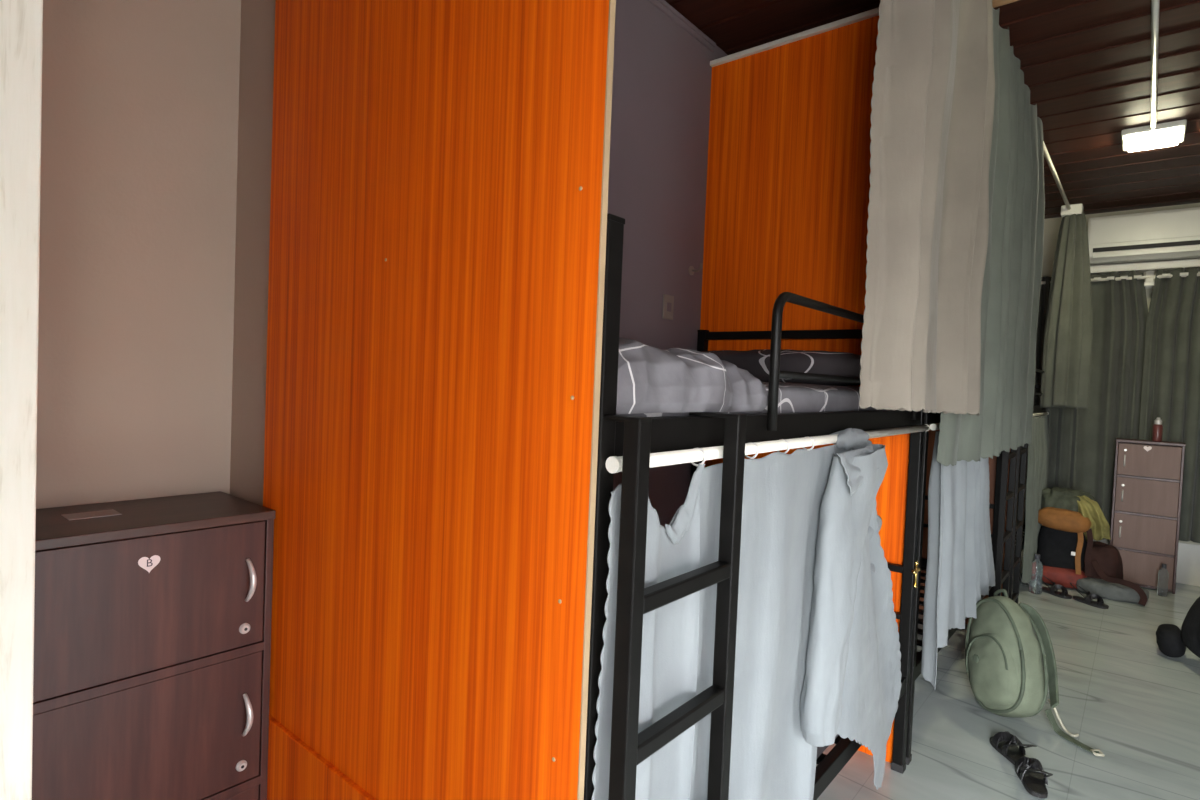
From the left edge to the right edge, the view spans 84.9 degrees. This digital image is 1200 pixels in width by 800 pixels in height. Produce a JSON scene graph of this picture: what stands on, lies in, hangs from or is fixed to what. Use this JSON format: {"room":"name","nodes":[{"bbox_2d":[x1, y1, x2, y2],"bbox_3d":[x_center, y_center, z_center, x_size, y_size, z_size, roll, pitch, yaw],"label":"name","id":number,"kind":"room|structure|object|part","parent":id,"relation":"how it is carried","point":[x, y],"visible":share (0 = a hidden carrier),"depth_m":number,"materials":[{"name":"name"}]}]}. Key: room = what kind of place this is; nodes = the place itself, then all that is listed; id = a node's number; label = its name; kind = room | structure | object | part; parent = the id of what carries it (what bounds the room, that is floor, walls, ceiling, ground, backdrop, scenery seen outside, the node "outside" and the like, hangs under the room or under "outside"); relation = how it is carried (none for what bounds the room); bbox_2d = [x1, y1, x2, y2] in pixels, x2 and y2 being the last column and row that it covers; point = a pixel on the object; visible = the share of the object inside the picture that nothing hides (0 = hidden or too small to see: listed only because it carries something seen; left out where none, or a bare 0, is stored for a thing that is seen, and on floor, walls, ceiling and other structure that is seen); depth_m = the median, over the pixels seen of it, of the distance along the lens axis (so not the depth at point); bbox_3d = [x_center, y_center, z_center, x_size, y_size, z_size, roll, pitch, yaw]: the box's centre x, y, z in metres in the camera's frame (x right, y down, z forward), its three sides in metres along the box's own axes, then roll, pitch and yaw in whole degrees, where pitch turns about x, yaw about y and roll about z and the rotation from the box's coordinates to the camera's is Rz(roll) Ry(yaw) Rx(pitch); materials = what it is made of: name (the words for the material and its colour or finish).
{"room":"dormitory","nodes":[
{"label":"dormitory","id":0,"kind":"room"},
{"bbox_2d":[36,0,727,526],"bbox_3d":[0.716,-0.170,3.904,0.500,3.160,8.020,4,2,40],"label":"wall","id":1,"kind":"structure","parent":0,"point":[157,115],"depth_m":1.79,"materials":[{"name":"paint"}]},
{"bbox_2d":[662,294,673,319],"bbox_3d":[0.313,-0.424,2.998,0.010,0.110,0.080,4,2,40],"label":"wall outlet","id":2,"kind":"object","parent":1,"relation":"attached to","point":[668,300],"visible":1,"depth_m":2.99,"materials":[{"name":"beige plastic"}]},
{"bbox_2d":[667,302,671,311],"bbox_3d":[0.316,-0.424,2.996,0.002,0.040,0.034,4,2,40],"label":"socket","id":3,"kind":"object","parent":2,"relation":"attached to","point":[669,304],"depth_m":3.00,"materials":[{"name":"beige plastic"}]},
{"bbox_2d":[648,0,715,51],"bbox_3d":[-0.036,-1.708,2.469,0.020,0.038,1.845,4,2,40],"label":"trim","id":4,"kind":"structure","parent":1,"relation":"attached to","point":[662,5],"depth_m":2.97,"materials":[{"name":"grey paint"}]},
{"bbox_2d":[689,263,701,274],"bbox_3d":[0.459,-0.621,3.118,0.061,0.052,0.044,4,2,40],"label":"wall hook","id":5,"kind":"object","parent":1,"relation":"attached to","point":[692,270],"visible":1,"depth_m":3.12,"materials":[{"name":"beige plastic"}]},
{"bbox_2d":[665,0,1199,218],"bbox_3d":[2.126,-1.696,2.659,4.100,0.082,8.000,4,2,40],"label":"ceiling","id":6,"kind":"structure","parent":0,"point":[1085,65],"depth_m":3.31,"materials":[{"name":"brown wood"}]},
{"bbox_2d":[992,0,1018,7],"bbox_3d":[1.986,-1.635,2.378,1.350,0.032,0.150,4,2,40],"label":"trim","id":7,"kind":"structure","parent":6,"relation":"attached to","point":[995,3],"depth_m":2.71,"materials":[{"name":"beige wood"}]},
{"bbox_2d":[1121,119,1186,151],"bbox_3d":[3.418,-1.621,4.056,0.300,0.058,0.340,4,2,40],"label":"ceiling lamp","id":8,"kind":"object","parent":6,"relation":"attached to","point":[1172,133],"visible":0.99,"depth_m":3.99,"materials":[{"name":"white plastic"}]},
{"bbox_2d":[1127,128,1179,151],"bbox_3d":[3.417,-1.603,4.056,0.244,0.022,0.280,4,2,40],"label":"diffuser","id":9,"kind":"object","parent":8,"relation":"attached to","point":[1166,137],"depth_m":4.02,"materials":[{"name":"white plastic"}]},
{"bbox_2d":[1150,0,1159,128],"bbox_3d":[2.538,-1.635,2.999,0.031,0.027,2.480,4,2,40],"label":"cable conduit","id":10,"kind":"object","parent":6,"relation":"attached to","point":[1155,4],"visible":1,"depth_m":3.10,"materials":[{"name":"white plastic"}]},
{"bbox_2d":[816,556,1199,799],"bbox_3d":[1.707,1.547,2.412,4.200,0.100,9.100,4,2,40],"label":"floor","id":11,"kind":"structure","parent":0,"point":[1130,701],"depth_m":3.03,"materials":[{"name":"tile"}]},
{"bbox_2d":[32,491,275,799],"bbox_3d":[-1.148,0.840,1.598,0.376,1.133,0.529,4,2,40],"label":"storage cabinet","id":12,"kind":"object","parent":11,"relation":"on","point":[154,685],"visible":0.94,"depth_m":1.50,"materials":[{"name":"brown wood"}]},
{"bbox_2d":[61,509,121,519],"bbox_3d":[-1.199,0.271,1.548,0.070,0.002,0.100,4,2,40],"label":"paper note","id":13,"kind":"object","parent":12,"relation":"on","point":[93,514],"visible":1,"depth_m":1.54,"materials":[{"name":"brown paper"}]},
{"bbox_3d":[-1.032,0.803,1.503,0.016,0.324,0.485,4,2,40],"label":"door","id":14,"kind":"part","parent":12,"relation":"part of","materials":[{"name":"brown wood"}]},
{"bbox_2d":[33,641,263,714],"bbox_3d":[-1.147,0.621,1.599,0.339,0.022,0.491,4,2,40],"label":"shelf","id":15,"kind":"object","parent":12,"relation":"attached to","point":[68,699],"depth_m":1.48,"materials":[{"name":"brown wood"}]},
{"bbox_2d":[138,555,159,572],"bbox_3d":[-1.015,0.371,1.477,0.002,0.039,0.043,4,2,40],"label":"sticker","id":16,"kind":"object","parent":12,"relation":"attached to","point":[148,564],"visible":1,"depth_m":1.48,"materials":[{"name":"pink paper"}]},
{"bbox_3d":[-1.019,0.461,1.493,0.016,0.309,0.485,4,2,40],"label":"door","id":17,"kind":"part","parent":12,"relation":"part of","materials":[{"name":"brown wood"}]},
{"bbox_2d":[201,775,260,799],"bbox_3d":[-1.161,0.970,1.610,0.339,0.022,0.491,4,2,40],"label":"shelf","id":18,"kind":"object","parent":12,"relation":"attached to","point":[241,787],"depth_m":1.65,"materials":[{"name":"brown wood"}]},
{"bbox_3d":[-1.047,1.153,1.514,0.016,0.324,0.485,4,2,40],"label":"door","id":19,"kind":"part","parent":12,"relation":"part of","materials":[{"name":"brown wood"}]},
{"bbox_3d":[-0.883,0.793,1.646,0.036,0.110,0.016,4,2,40],"label":"handle","id":20,"kind":"part","parent":12,"relation":"part of","materials":[{"name":"silver metal"}]},
{"bbox_3d":[-0.869,0.451,1.635,0.036,0.110,0.016,4,2,40],"label":"handle","id":21,"kind":"part","parent":12,"relation":"part of","materials":[{"name":"silver metal"}]},
{"bbox_2d":[263,0,615,799],"bbox_3d":[-0.445,-0.120,1.377,1.146,3.120,0.024,4,2,40],"label":"wall","id":22,"kind":"structure","parent":11,"relation":"on","point":[440,168],"depth_m":1.27,"materials":[{"name":"orange wood"}]},
{"bbox_2d":[584,213,924,799],"bbox_3d":[0.248,0.565,2.126,1.100,1.762,1.996,4,2,40],"label":"bunk bed","id":23,"kind":"object","parent":11,"relation":"on","point":[633,438],"visible":0.44,"depth_m":1.22,"materials":[{"name":"black metal"}]},
{"bbox_3d":[-0.023,0.583,1.084,0.040,1.743,0.040,4,2,40],"label":"post","id":24,"kind":"part","parent":23,"relation":"part of","materials":[{"name":"black metal"}]},
{"bbox_3d":[0.466,0.538,3.212,0.040,1.743,0.040,4,2,40],"label":"post","id":25,"kind":"part","parent":23,"relation":"part of","materials":[{"name":"black metal"}]},
{"bbox_2d":[616,381,884,416],"bbox_3d":[0.245,-0.013,2.130,0.935,0.120,1.880,4,2,40],"label":"mattress","id":26,"kind":"object","parent":23,"relation":"on","point":[792,397],"visible":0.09,"depth_m":1.81,"materials":[{"name":"grey fabric"}]},
{"bbox_2d":[616,338,767,413],"bbox_3d":[-0.102,-0.071,1.557,0.852,0.154,0.573,4,2,40],"label":"blanket","id":27,"kind":"object","parent":26,"relation":"on","point":[650,379],"visible":0.58,"depth_m":1.23,"materials":[{"name":"grey fabric"}]},
{"bbox_2d":[700,349,860,385],"bbox_3d":[0.713,-0.133,2.659,0.793,0.137,0.420,4,2,40],"label":"pillow","id":28,"kind":"object","parent":26,"relation":"on","point":[756,362],"visible":0.43,"depth_m":2.40,"materials":[{"name":"grey fabric"}]},
{"bbox_3d":[0.622,0.066,1.817,0.032,0.064,1.910,4,2,40],"label":"rail","id":29,"kind":"part","parent":23,"relation":"part of","materials":[{"name":"black metal"}]},
{"bbox_2d":[606,424,929,472],"bbox_3d":[0.641,0.105,1.790,0.028,0.028,1.945,4,2,40],"label":"curtain rod","id":30,"kind":"object","parent":23,"relation":"attached to","point":[613,463],"visible":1,"depth_m":1.39,"materials":[{"name":"white metal"}]},
{"bbox_2d":[691,448,705,465],"bbox_3d":[0.184,0.108,1.240,0.036,0.036,0.004,4,2,40],"label":"curtain ring","id":31,"kind":"object","parent":30,"relation":"hanging from","point":[703,452],"visible":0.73,"depth_m":1.23,"materials":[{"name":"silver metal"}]},
{"bbox_2d":[591,428,901,799],"bbox_3d":[0.565,0.730,1.692,0.123,1.301,1.734,4,2,39],"label":"curtain","id":32,"kind":"object","parent":30,"relation":"hanging from","point":[818,654],"visible":0.94,"depth_m":1.51,"materials":[{"name":"grey fabric"}]},
{"bbox_2d":[745,442,757,458],"bbox_3d":[0.323,0.108,1.408,0.036,0.036,0.004,4,2,40],"label":"curtain ring","id":33,"kind":"object","parent":30,"relation":"hanging from","point":[756,454],"visible":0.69,"depth_m":1.40,"materials":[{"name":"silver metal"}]},
{"bbox_2d":[777,439,789,453],"bbox_3d":[0.426,0.109,1.531,0.036,0.036,0.004,4,2,40],"label":"curtain ring","id":34,"kind":"object","parent":30,"relation":"hanging from","point":[779,439],"visible":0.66,"depth_m":1.52,"materials":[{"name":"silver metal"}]},
{"bbox_2d":[803,436,814,450],"bbox_3d":[0.521,0.109,1.647,0.036,0.036,0.004,4,2,40],"label":"curtain ring","id":35,"kind":"object","parent":30,"relation":"hanging from","point":[812,447],"visible":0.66,"depth_m":1.64,"materials":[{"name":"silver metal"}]},
{"bbox_3d":[0.879,-0.286,2.872,0.945,0.037,0.028,4,2,40],"label":"head rail","id":36,"kind":"part","parent":23,"relation":"part of","materials":[{"name":"black metal"}]},
{"bbox_2d":[817,734,838,757],"bbox_3d":[0.203,1.028,2.162,0.935,0.115,1.880,4,2,40],"label":"mattress","id":37,"kind":"object","parent":23,"relation":"on","point":[820,750],"visible":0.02,"depth_m":2.00,"materials":[{"name":"grey fabric"}]},
{"bbox_3d":[0.781,-0.090,1.958,0.023,0.324,1.213,4,2,40],"label":"guard rail","id":38,"kind":"part","parent":23,"relation":"part of","materials":[{"name":"black metal"}]},
{"bbox_3d":[0.579,1.115,1.849,0.032,0.057,1.910,4,2,40],"label":"rail","id":39,"kind":"part","parent":23,"relation":"part of","materials":[{"name":"black metal"}]},
{"bbox_3d":[0.841,0.648,2.900,0.945,0.027,0.028,4,2,40],"label":"head rail","id":40,"kind":"part","parent":23,"relation":"part of","materials":[{"name":"black metal"}]},
{"bbox_3d":[0.834,0.836,2.906,0.945,0.020,0.028,4,2,40],"label":"head rail","id":41,"kind":"part","parent":23,"relation":"part of","materials":[{"name":"black metal"}]},
{"bbox_3d":[1.223,0.588,2.583,0.040,1.743,0.040,4,2,40],"label":"post","id":42,"kind":"part","parent":23,"relation":"part of","materials":[{"name":"black metal"}]},
{"bbox_2d":[911,561,919,587],"bbox_3d":[1.234,0.682,2.568,0.024,0.108,0.072,4,2,40],"label":"cross ornament","id":43,"kind":"object","parent":23,"relation":"attached to","point":[916,570],"visible":1,"depth_m":2.56,"materials":[{"name":"gold metal"}]},
{"bbox_2d":[700,15,909,762],"bbox_3d":[0.873,-0.074,2.923,1.002,3.040,0.018,4,2,40],"label":"wall","id":44,"kind":"structure","parent":11,"relation":"on","point":[788,186],"depth_m":2.91,"materials":[{"name":"orange wood"}]},
{"bbox_2d":[710,7,878,66],"bbox_3d":[0.961,-1.601,2.831,1.100,0.022,0.025,4,2,40],"label":"ceiling strip","id":45,"kind":"object","parent":44,"relation":"attached to","point":[874,12],"visible":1,"depth_m":2.89,"materials":[{"name":"white paint"}]},
{"bbox_2d":[905,412,1017,764],"bbox_3d":[1.545,0.570,3.687,1.100,1.762,1.996,4,2,40],"label":"bunk bed","id":46,"kind":"object","parent":11,"relation":"on","point":[999,535],"visible":0.17,"depth_m":3.79,"materials":[{"name":"black metal"}]},
{"bbox_3d":[1.274,0.588,2.645,0.040,1.743,0.040,4,2,40],"label":"post","id":47,"kind":"part","parent":46,"relation":"part of","materials":[{"name":"black metal"}]},
{"bbox_3d":[2.120,1.097,4.476,0.945,0.057,0.032,4,2,40],"label":"rail","id":48,"kind":"part","parent":46,"relation":"part of","materials":[{"name":"black metal"}]},
{"bbox_2d":[930,423,939,429],"bbox_3d":[1.946,0.110,3.361,0.028,0.028,1.921,4,2,40],"label":"curtain rod","id":49,"kind":"object","parent":46,"relation":"attached to","point":[932,426],"visible":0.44,"depth_m":2.63,"materials":[{"name":"white metal"}]},
{"bbox_2d":[921,431,994,689],"bbox_3d":[1.741,0.632,3.098,0.076,1.015,1.454,4,2,40],"label":"curtain","id":50,"kind":"object","parent":49,"relation":"hanging from","point":[960,569],"visible":0.91,"depth_m":2.87,"materials":[{"name":"grey fabric"}]},
{"bbox_3d":[1.919,0.070,3.378,0.032,0.064,1.910,4,2,40],"label":"rail","id":51,"kind":"part","parent":46,"relation":"part of","materials":[{"name":"black metal"}]},
{"bbox_3d":[1.876,1.120,3.410,0.032,0.057,1.910,4,2,40],"label":"rail","id":52,"kind":"part","parent":46,"relation":"part of","materials":[{"name":"black metal"}]},
{"bbox_3d":[2.138,0.653,4.462,0.945,0.027,0.028,4,2,40],"label":"head rail","id":53,"kind":"part","parent":46,"relation":"part of","materials":[{"name":"metal"}]},
{"bbox_3d":[2.520,0.593,4.145,0.040,1.743,0.040,4,2,40],"label":"post","id":54,"kind":"part","parent":46,"relation":"part of","materials":[{"name":"black metal"}]},
{"bbox_2d":[919,425,1010,624],"bbox_3d":[2.211,-0.067,4.460,1.096,3.040,0.018,4,2,40],"label":"wall","id":55,"kind":"structure","parent":11,"relation":"on","point":[931,439],"depth_m":4.42,"materials":[{"name":"paint"}]},
{"bbox_2d":[1043,141,1070,209],"bbox_3d":[1.999,-1.543,3.161,0.028,0.028,5.838,4,2,40],"label":"curtain rod","id":56,"kind":"object","parent":55,"relation":"attached to","point":[1046,154],"visible":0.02,"depth_m":4.49,"materials":[{"name":"white metal"}]},
{"bbox_2d":[859,0,994,414],"bbox_3d":[1.085,-0.751,2.085,0.140,1.611,1.051,4,2,40],"label":"curtain","id":57,"kind":"object","parent":56,"relation":"hanging from","point":[933,98],"visible":1,"depth_m":1.88,"materials":[{"name":"grey fabric"}]},
{"bbox_2d":[936,8,1044,465],"bbox_3d":[1.924,-0.667,3.104,0.117,1.838,1.851,4,2,40],"label":"curtain","id":58,"kind":"object","parent":56,"relation":"hanging from","point":[1012,278],"visible":0.79,"depth_m":2.92,"materials":[{"name":"grey fabric"}]},
{"bbox_2d":[1039,213,1092,408],"bbox_3d":[3.785,-0.717,5.302,0.270,1.575,0.261,2,2,-1],"label":"curtain","id":59,"kind":"object","parent":56,"relation":"hanging from","point":[1068,333],"visible":1,"depth_m":5.25,"materials":[{"name":"fabric"}]},
{"bbox_2d":[1061,203,1082,217],"bbox_3d":[3.808,-1.525,5.292,0.140,0.080,0.120,4,2,40],"label":"clamp","id":60,"kind":"object","parent":56,"relation":"attached to","point":[1076,209],"visible":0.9,"depth_m":5.24,"materials":[{"name":"white plastic"}]},
{"bbox_2d":[990,731,1036,764],"bbox_3d":[1.723,1.429,2.736,0.100,0.118,0.260,2,2,6],"label":"sandal","id":61,"kind":"object","parent":11,"relation":"on","point":[1005,743],"visible":0.84,"depth_m":2.74,"materials":[{"name":"black rubber"}]},
{"bbox_2d":[1009,369,1045,603],"bbox_3d":[2.842,0.574,5.249,1.100,1.762,1.996,4,2,40],"label":"bunk bed","id":62,"kind":"object","parent":11,"relation":"on","point":[1018,526],"visible":0.13,"depth_m":4.39,"materials":[{"name":"black metal"}]},
{"bbox_3d":[3.216,0.075,4.940,0.032,0.064,1.910,4,2,40],"label":"rail","id":63,"kind":"part","parent":62,"relation":"part of","materials":[{"name":"metal"}]},
{"bbox_2d":[1033,412,1048,416],"bbox_3d":[3.241,0.115,4.919,0.028,0.028,1.918,4,2,40],"label":"curtain rod","id":64,"kind":"object","parent":62,"relation":"attached to","point":[1043,413],"visible":0.44,"depth_m":5.22,"materials":[{"name":"white metal"}]},
{"bbox_2d":[1022,415,1047,583],"bbox_3d":[3.480,0.761,5.232,0.061,1.262,1.001,4,2,39],"label":"curtain","id":65,"kind":"object","parent":64,"relation":"hanging from","point":[1036,482],"visible":0.9,"depth_m":5.01,"materials":[{"name":"grey fabric"}]},
{"bbox_2d":[1015,757,1052,798],"bbox_3d":[1.683,1.433,2.547,0.100,0.118,0.260,3,2,24],"label":"sandal","id":66,"kind":"object","parent":11,"relation":"on","point":[1030,771],"visible":1,"depth_m":2.54,"materials":[{"name":"black leather"}]},
{"bbox_2d":[965,589,1104,756],"bbox_3d":[1.956,1.214,3.027,0.337,0.550,0.597,2,2,-4],"label":"backpack","id":67,"kind":"object","parent":11,"relation":"on","point":[1010,656],"visible":1,"depth_m":3.02,"materials":[{"name":"green fabric"}]},
{"bbox_3d":[1.987,0.972,3.248,0.025,0.078,0.091,2,2,-12],"label":"grab handle","id":68,"kind":"part","parent":67,"relation":"part of","materials":[{"name":"green fabric"}]},
{"bbox_2d":[1029,554,1042,593],"bbox_3d":[3.351,1.333,5.039,0.084,0.300,0.084,4,2,40],"label":"bottle","id":69,"kind":"object","parent":11,"relation":"on","point":[1035,585],"visible":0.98,"depth_m":5.01,"materials":[{"name":"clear plastic"}]},
{"bbox_2d":[1042,576,1071,598],"bbox_3d":[3.486,1.430,5.037,0.103,0.118,0.252,2,2,-21],"label":"sandal","id":70,"kind":"object","parent":11,"relation":"on","point":[1053,590],"visible":0.87,"depth_m":5.00,"materials":[{"name":"black rubber"}]},
{"bbox_2d":[1037,507,1092,588],"bbox_3d":[3.718,1.178,5.257,0.377,0.627,0.311,4,2,40],"label":"backpack","id":71,"kind":"object","parent":11,"relation":"on","point":[1063,548],"visible":0.87,"depth_m":5.18,"materials":[{"name":"black fabric"}]},
{"bbox_2d":[1041,487,1097,511],"bbox_3d":[3.789,0.825,5.313,0.426,0.214,0.330,4,2,40],"label":"jacket","id":72,"kind":"object","parent":71,"relation":"on","point":[1064,498],"visible":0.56,"depth_m":5.25,"materials":[{"name":"green fabric"}]},
{"bbox_2d":[1077,495,1110,540],"bbox_3d":[3.828,0.939,5.136,0.285,0.376,0.170,4,2,40],"label":"shirt","id":73,"kind":"object","parent":71,"relation":"on","point":[1089,508],"visible":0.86,"depth_m":5.09,"materials":[{"name":"yellow fabric"}]},
{"bbox_2d":[1070,583,1108,608],"bbox_3d":[3.603,1.441,4.834,0.100,0.118,0.252,1,2,-28],"label":"sandal","id":74,"kind":"object","parent":11,"relation":"on","point":[1089,597],"visible":1,"depth_m":4.80,"materials":[{"name":"black rubber"}]},
{"bbox_2d":[1082,541,1122,578],"bbox_3d":[3.963,1.316,5.183,0.285,0.374,0.300,4,2,40],"label":"tote bag","id":75,"kind":"object","parent":11,"relation":"on","point":[1108,557],"visible":0.43,"depth_m":5.07,"materials":[{"name":"brown fabric"}]},
{"bbox_2d":[1076,577,1148,602],"bbox_3d":[3.910,1.445,5.010,0.438,0.123,0.230,4,2,40],"label":"cloth bag","id":76,"kind":"object","parent":11,"relation":"on","point":[1107,590],"visible":0.75,"depth_m":4.94,"materials":[{"name":"grey fabric"}]},
{"bbox_2d":[1091,560,1146,605],"bbox_3d":[3.886,1.369,4.924,0.051,0.265,0.354,1,2,-36],"label":"strap","id":77,"kind":"object","parent":76,"relation":"on","point":[1143,597],"visible":1,"depth_m":4.88,"materials":[{"name":"black fabric"}]},
{"bbox_2d":[1110,438,1185,593],"bbox_3d":[4.454,0.925,5.361,0.431,1.185,0.286,4,2,40],"label":"storage cabinet","id":78,"kind":"object","parent":11,"relation":"on","point":[1147,486],"visible":0.81,"depth_m":5.27,"materials":[{"name":"brown wood"}]},
{"bbox_2d":[1114,546,1174,557],"bbox_3d":[4.449,1.225,5.378,0.391,0.016,0.240,4,2,40],"label":"shelf","id":79,"kind":"object","parent":78,"relation":"attached to","point":[1131,550],"depth_m":5.28,"materials":[{"name":"brown wood"}]},
{"bbox_3d":[4.380,1.076,5.284,0.387,0.277,0.016,4,2,40],"label":"door","id":80,"kind":"part","parent":78,"relation":"part of","materials":[{"name":"brown laminate"}]},
{"bbox_2d":[1114,510,1176,519],"bbox_3d":[4.461,0.928,5.369,0.391,0.016,0.240,4,2,40],"label":"shelf","id":81,"kind":"object","parent":78,"relation":"attached to","point":[1142,514],"depth_m":5.28,"materials":[{"name":"brown wood"}]},
{"bbox_3d":[4.369,1.360,5.293,0.387,0.251,0.016,4,2,40],"label":"door","id":82,"kind":"part","parent":78,"relation":"part of","materials":[{"name":"brown laminate"}]},
{"bbox_3d":[4.393,0.778,5.275,0.387,0.277,0.016,4,2,40],"label":"door","id":83,"kind":"part","parent":78,"relation":"part of","materials":[{"name":"brown laminate"}]},
{"bbox_2d":[1143,446,1151,451],"bbox_3d":[4.394,0.394,5.263,0.052,0.047,0.001,4,2,40],"label":"sticker","id":84,"kind":"object","parent":78,"relation":"attached to","point":[1146,448],"visible":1,"depth_m":5.26,"materials":[{"name":"paper"}]},
{"bbox_2d":[1117,474,1179,482],"bbox_3d":[4.473,0.630,5.360,0.391,0.016,0.240,4,2,40],"label":"shelf","id":85,"kind":"object","parent":78,"relation":"attached to","point":[1144,478],"depth_m":5.27,"materials":[{"name":"brown wood"}]},
{"bbox_3d":[4.404,0.491,5.266,0.387,0.256,0.016,4,2,40],"label":"door","id":86,"kind":"part","parent":78,"relation":"part of","materials":[{"name":"brown laminate"}]},
{"bbox_2d":[1135,583,1172,591],"bbox_3d":[4.438,1.497,5.387,0.391,0.016,0.240,4,2,40],"label":"shelf","id":87,"kind":"object","parent":78,"relation":"attached to","point":[1148,585],"depth_m":5.25,"materials":[{"name":"brown wood"}]},
{"bbox_2d":[1152,417,1162,441],"bbox_3d":[4.489,0.238,5.280,0.062,0.195,0.062,4,2,40],"label":"bottle","id":88,"kind":"object","parent":78,"relation":"on","point":[1157,433],"visible":1,"depth_m":5.26,"materials":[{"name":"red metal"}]},
{"bbox_3d":[4.492,0.168,5.277,0.048,0.055,0.048,4,2,40],"label":"lid","id":89,"kind":"part","parent":88,"relation":"part of","materials":[{"name":"silver metal"}]},
{"bbox_2d":[1157,564,1168,596],"bbox_3d":[4.375,1.398,5.097,0.064,0.250,0.064,4,2,40],"label":"bottle","id":90,"kind":"object","parent":11,"relation":"on","point":[1163,575],"visible":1,"depth_m":5.08,"materials":[{"name":"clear plastic"}]},
{"bbox_2d":[1156,597,1199,657],"bbox_3d":[3.503,1.248,3.694,0.549,0.570,0.482,4,2,40],"label":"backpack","id":91,"kind":"object","parent":11,"relation":"on","point":[1172,641],"visible":1,"depth_m":3.82,"materials":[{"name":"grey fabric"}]},
{"bbox_2d":[1042,203,1199,544],"bbox_3d":[4.748,-0.061,5.670,3.450,3.160,0.150,4,2,40],"label":"wall","id":92,"kind":"structure","parent":0,"point":[1051,225],"depth_m":6.03,"materials":[{"name":"beige paint"}]},
{"bbox_2d":[1015,532,1199,586],"bbox_3d":[4.908,1.364,5.427,2.750,0.340,0.012,4,2,40],"label":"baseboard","id":93,"kind":"structure","parent":92,"relation":"attached to","point":[1188,560],"depth_m":5.45,"materials":[{"name":"white paint"}]},
{"bbox_2d":[1088,207,1199,265],"bbox_3d":[4.626,-1.365,5.486,0.875,0.385,0.294,4,2,40],"label":"air conditioner","id":94,"kind":"object","parent":92,"relation":"attached to","point":[1165,235],"visible":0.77,"depth_m":5.42,"materials":[{"name":"white plastic"}]},
{"bbox_3d":[4.540,-1.420,5.378,0.845,0.215,0.016,4,2,40],"label":"panel","id":95,"kind":"part","parent":94,"relation":"part of","materials":[{"name":"white plastic"}]},
{"bbox_2d":[1090,259,1199,274],"bbox_3d":[4.667,-1.130,5.565,0.950,0.065,0.120,4,2,40],"label":"curtain rod","id":96,"kind":"object","parent":92,"relation":"attached to","point":[1189,263],"visible":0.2,"depth_m":5.54,"materials":[{"name":"white paint"}]},
{"bbox_2d":[1144,271,1153,288],"bbox_3d":[4.632,-1.025,5.528,0.065,0.155,0.220,4,2,40],"label":"rod bracket","id":97,"kind":"object","parent":92,"relation":"attached to","point":[1149,282],"visible":0.94,"depth_m":5.46,"materials":[{"name":"white plastic"}]},
{"bbox_2d":[1041,273,1199,283],"bbox_3d":[4.618,-1.027,5.475,3.208,0.031,0.031,4,2,40],"label":"curtain rod","id":98,"kind":"object","parent":97,"relation":"attached to","point":[1171,275],"visible":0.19,"depth_m":5.54,"materials":[{"name":"metal"}]},
{"bbox_2d":[1017,276,1071,523],"bbox_3d":[3.780,0.011,6.187,1.112,2.306,0.126,4,2,40],"label":"window curtain","id":99,"kind":"object","parent":98,"relation":"hanging from","point":[1059,419],"visible":0.1,"depth_m":5.92,"materials":[{"name":"grey fabric"}]},
{"bbox_2d":[1067,270,1147,539],"bbox_3d":[4.392,0.051,5.681,0.500,2.306,0.135,4,2,40],"label":"window curtain","id":100,"kind":"object","parent":98,"relation":"hanging from","point":[1119,307],"visible":0.6,"depth_m":5.65,"materials":[{"name":"grey fabric"}]},
{"bbox_2d":[1139,268,1199,542],"bbox_3d":[4.862,0.040,5.286,0.776,2.221,0.132,4,2,40],"label":"window curtain","id":101,"kind":"object","parent":98,"relation":"hanging from","point":[1171,367],"visible":0.62,"depth_m":5.36,"materials":[{"name":"fabric"}]},
{"bbox_3d":[4.630,-0.981,5.530,0.065,0.065,0.220,4,2,40],"label":"arm","id":102,"kind":"part","parent":97,"relation":"part of","materials":[{"name":"white plastic"}]},
{"bbox_3d":[-1.171,-0.162,1.116,0.860,3.160,0.160,4,2,40],"label":"wall","id":103,"kind":"structure","parent":0,"visible":0},
{"bbox_2d":[0,0,42,799],"bbox_3d":[-0.837,-0.139,0.839,0.030,3.158,0.180,4,2,40],"label":"trim","id":104,"kind":"structure","parent":103,"relation":"attached to","point":[21,21],"depth_m":0.89,"materials":[{"name":"paint"}]}
]}

